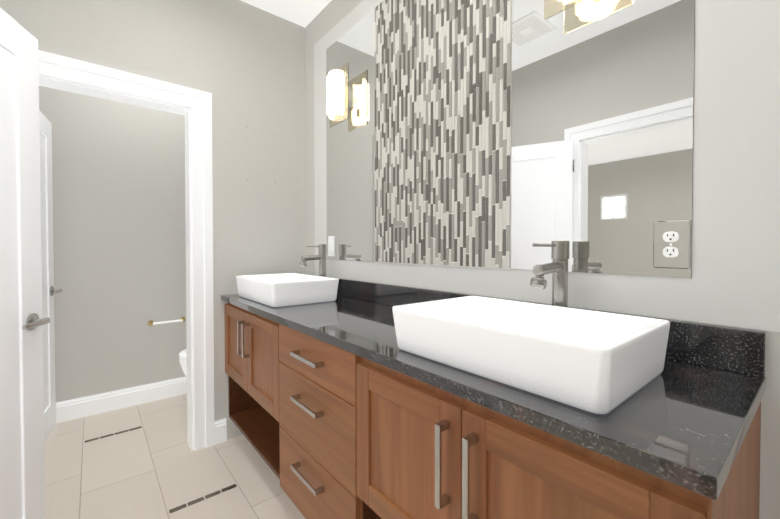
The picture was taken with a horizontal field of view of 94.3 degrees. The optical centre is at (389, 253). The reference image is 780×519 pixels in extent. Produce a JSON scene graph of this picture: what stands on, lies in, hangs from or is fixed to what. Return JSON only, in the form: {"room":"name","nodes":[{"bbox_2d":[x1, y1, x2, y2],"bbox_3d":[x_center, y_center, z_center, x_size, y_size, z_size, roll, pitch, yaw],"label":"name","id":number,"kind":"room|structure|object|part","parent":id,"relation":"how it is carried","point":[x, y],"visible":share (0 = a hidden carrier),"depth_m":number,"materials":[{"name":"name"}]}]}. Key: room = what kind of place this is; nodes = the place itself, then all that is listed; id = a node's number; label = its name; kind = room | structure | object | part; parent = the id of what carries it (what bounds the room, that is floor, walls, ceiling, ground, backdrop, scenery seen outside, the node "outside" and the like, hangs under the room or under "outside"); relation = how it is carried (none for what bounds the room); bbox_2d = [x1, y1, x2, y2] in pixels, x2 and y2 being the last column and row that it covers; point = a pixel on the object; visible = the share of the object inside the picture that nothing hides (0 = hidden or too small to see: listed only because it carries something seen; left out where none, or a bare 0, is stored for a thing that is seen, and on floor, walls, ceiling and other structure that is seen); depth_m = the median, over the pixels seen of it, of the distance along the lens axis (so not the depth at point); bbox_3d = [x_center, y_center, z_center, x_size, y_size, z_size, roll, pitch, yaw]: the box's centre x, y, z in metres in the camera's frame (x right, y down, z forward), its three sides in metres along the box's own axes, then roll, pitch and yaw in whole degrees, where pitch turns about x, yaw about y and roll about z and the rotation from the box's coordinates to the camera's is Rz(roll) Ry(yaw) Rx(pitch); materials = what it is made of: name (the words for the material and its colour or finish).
{"room":"bathroom","nodes":[
{"label":"bathroom","id":0,"kind":"room"},
{"bbox_2d":[39,86,186,401],"bbox_3d":[-1.886,-0.217,2.783,1.680,2.700,0.120,-1,1,-39],"label":"wall","id":1,"kind":"structure","parent":0,"point":[119,227],"depth_m":2.62,"materials":[{"name":"paint"}]},
{"bbox_2d":[56,377,186,422],"bbox_3d":[-1.843,1.065,2.751,1.680,0.134,0.016,-1,1,-39],"label":"baseboard","id":2,"kind":"structure","parent":1,"relation":"attached to","point":[71,409],"depth_m":2.63,"materials":[{"name":"white wood"}]},
{"bbox_2d":[148,317,184,324],"bbox_3d":[-1.728,0.532,2.811,0.253,0.038,0.054,-1,1,-39],"label":"towel rail","id":3,"kind":"object","parent":1,"relation":"attached to","point":[182,319],"visible":1,"depth_m":2.79,"materials":[{"name":"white metal"}]},
{"bbox_2d":[0,0,305,438],"bbox_3d":[-1.276,-0.206,2.042,1.680,2.700,0.120,-1,1,-39],"label":"wall","id":4,"kind":"structure","parent":0,"point":[243,63],"depth_m":2.21,"materials":[{"name":"paint"}]},
{"bbox_2d":[214,418,226,435],"bbox_3d":[-0.915,1.070,2.448,0.575,0.134,0.016,-1,1,-39],"label":"baseboard","id":5,"kind":"structure","parent":4,"relation":"attached to","point":[220,426],"depth_m":2.18,"materials":[{"name":"white"}]},
{"bbox_2d":[44,394,305,518],"bbox_3d":[-1.988,1.214,-0.469,6.340,0.060,5.145,-1,1,-39],"label":"floor","id":6,"kind":"structure","parent":0,"point":[155,466],"depth_m":1.89,"materials":[{"name":"tile"}]},
{"bbox_2d":[85,426,141,442],"bbox_3d":[-1.738,1.140,2.278,0.284,0.002,0.026,-1,1,-39],"label":"accent strip","id":7,"kind":"object","parent":6,"relation":"on","point":[140,426],"depth_m":2.27,"materials":[{"name":"grey tile"}]},
{"bbox_2d":[179,349,186,377],"bbox_3d":[-1.205,0.735,2.737,0.686,0.794,0.420,-1,1,-39],"label":"toilet","id":8,"kind":"object","parent":6,"relation":"on","point":[183,359],"visible":0.08,"depth_m":2.50,"materials":[{"name":"white ceramic"}]},
{"bbox_2d":[169,484,236,512],"bbox_3d":[-0.871,1.149,1.699,0.284,0.002,0.026,-1,1,-39],"label":"accent strip","id":9,"kind":"object","parent":6,"relation":"on","point":[201,499],"depth_m":1.69,"materials":[{"name":"grey tile"}]},
{"bbox_2d":[221,298,765,518],"bbox_3d":[-0.101,0.722,1.495,0.574,0.858,2.234,-1,1,-39],"label":"bathroom vanity","id":10,"kind":"object","parent":6,"relation":"on","point":[343,406],"depth_m":0.92,"materials":[{"name":"brown wood"}]},
{"bbox_2d":[221,294,766,493],"bbox_3d":[-0.092,0.278,1.492,0.559,0.030,2.244,-1,1,-39],"label":"countertop","id":11,"kind":"structure","parent":10,"relation":"on","point":[690,422],"depth_m":0.68,"materials":[{"name":"black stone"}]},
{"bbox_2d":[236,273,338,306],"bbox_3d":[-0.586,0.193,2.021,0.368,0.120,0.558,-1,1,-39],"label":"sink","id":12,"kind":"object","parent":11,"relation":"in","point":[281,290],"visible":1,"depth_m":1.84,"materials":[{"name":"white ceramic"}]},
{"bbox_2d":[299,244,326,276],"bbox_3d":[-0.460,0.099,2.160,0.176,0.305,0.072,-1,1,-39],"label":"faucet","id":13,"kind":"object","parent":11,"relation":"on","point":[321,257],"visible":0.85,"depth_m":2.17,"materials":[{"name":"silver metal"}]},
{"bbox_2d":[392,296,669,413],"bbox_3d":[0.320,0.211,0.921,0.368,0.120,0.558,-1,1,-39],"label":"sink","id":14,"kind":"object","parent":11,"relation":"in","point":[597,362],"visible":1,"depth_m":0.78,"materials":[{"name":"white ceramic"}]},
{"bbox_2d":[530,241,569,306],"bbox_3d":[0.455,0.116,1.049,0.176,0.305,0.072,-1,1,-39],"label":"faucet","id":15,"kind":"object","parent":11,"relation":"on","point":[557,268],"visible":0.85,"depth_m":1.06,"materials":[{"name":"silver metal"}]},
{"bbox_2d":[240,0,331,27],"bbox_3d":[-1.988,-1.546,-0.512,6.340,0.060,5.145,-1,1,-39],"label":"ceiling","id":16,"kind":"structure","parent":0,"point":[304,13],"depth_m":2.31,"materials":[{"name":"white paint"}]},
{"bbox_2d":[305,0,779,518],"bbox_3d":[0.355,-0.196,1.439,0.170,2.700,5.045,-1,1,-39],"label":"wall","id":17,"kind":"structure","parent":0,"point":[326,19],"depth_m":0.82,"materials":[{"name":"paint"}]},
{"bbox_2d":[328,236,334,255],"bbox_3d":[-0.365,-0.043,2.240,0.010,0.124,0.077,-1,1,-39],"label":"light switch","id":18,"kind":"object","parent":17,"relation":"attached to","point":[331,245],"visible":1,"depth_m":2.23,"materials":[{"name":"white plastic"}]},
{"bbox_2d":[327,62,350,127],"bbox_3d":[-0.291,-0.886,2.041,0.131,0.304,0.200,-1,1,-39],"label":"sconce","id":19,"kind":"object","parent":17,"relation":"attached to","point":[338,97],"visible":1,"depth_m":1.98,"materials":[{"name":"white glass"}]},
{"bbox_3d":[-0.317,-0.885,2.019,0.064,0.244,0.128,-1,1,-39],"label":"lamp shade","id":20,"kind":"part","parent":19,"relation":"part of","materials":[{"name":"white glass"}]},
{"bbox_2d":[306,274,765,377],"bbox_3d":[0.115,0.210,1.662,0.023,0.099,2.242,-1,1,-39],"label":"backsplash","id":21,"kind":"structure","parent":17,"relation":"attached to","point":[741,350],"depth_m":0.88,"materials":[{"name":"black stone"}]},
{"bbox_2d":[314,0,779,331],"bbox_3d":[0.177,-0.605,1.583,0.012,1.528,2.145,-1,1,-39],"label":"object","id":22,"kind":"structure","parent":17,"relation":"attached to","point":[477,147],"depth_m":1.14,"materials":[{"name":"grey"}]},
{"bbox_3d":[-0.237,-0.617,2.089,0.007,1.319,0.507,-1,1,-39],"label":"glass","id":23,"kind":"part","parent":22,"relation":"part of","materials":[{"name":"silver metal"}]},
{"bbox_3d":[0.591,-0.601,1.084,0.007,1.319,0.501,-1,1,-39],"label":"glass","id":24,"kind":"part","parent":22,"relation":"part of","materials":[{"name":"silver metal"}]},
{"bbox_2d":[544,0,583,19],"bbox_3d":[0.537,-0.870,1.035,0.131,0.304,0.200,-1,1,-39],"label":"sconce","id":25,"kind":"object","parent":17,"relation":"attached to","point":[552,8],"visible":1,"depth_m":1.09,"materials":[{"name":"white glass"}]},
{"bbox_2d":[653,219,690,268],"bbox_3d":[0.718,-0.022,0.924,0.009,0.124,0.077,-1,1,-39],"label":"electrical outlet","id":26,"kind":"object","parent":17,"relation":"attached to","point":[671,243],"visible":1,"depth_m":0.92,"materials":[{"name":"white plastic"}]},
{"bbox_3d":[-1.015,-0.179,0.311,0.120,2.700,5.045,-1,1,-39],"label":"wall","id":27,"kind":"structure","parent":0,"visible":0},
{"bbox_2d":[0,8,44,518],"bbox_3d":[-1.259,0.166,1.024,0.035,1.965,0.796,0,1,-16],"label":"door leaf","id":28,"kind":"structure","parent":27,"relation":"in","point":[22,477],"depth_m":1.30,"materials":[{"name":"white wood"}]},
{"bbox_2d":[22,313,49,329],"bbox_3d":[-1.341,0.256,1.302,0.139,0.062,0.149,0,1,-16],"label":"door handle","id":29,"kind":"object","parent":28,"relation":"attached to","point":[33,321],"depth_m":1.33,"materials":[{"name":"silver metal"}]},
{"bbox_2d":[39,110,55,443],"bbox_3d":[-2.002,0.150,2.022,0.035,1.965,0.746,-1,1,-32],"label":"door leaf","id":30,"kind":"structure","parent":27,"relation":"in","point":[47,251],"depth_m":2.24,"materials":[{"name":"white wood"}]},
{"bbox_2d":[50,286,62,295],"bbox_3d":[-2.140,0.241,2.249,0.139,0.062,0.149,-1,1,-31],"label":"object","id":31,"kind":"structure","parent":30,"relation":"attached to","point":[53,291],"depth_m":2.28,"materials":[{"name":"silver metal"}]},
{"bbox_2d":[38,50,214,450],"bbox_3d":[-1.465,0.106,1.891,0.960,2.079,0.160,-1,1,-39],"label":"door frame","id":32,"kind":"structure","parent":27,"relation":"attached to","point":[72,75],"depth_m":2.05,"materials":[{"name":"white wood"}]}
]}

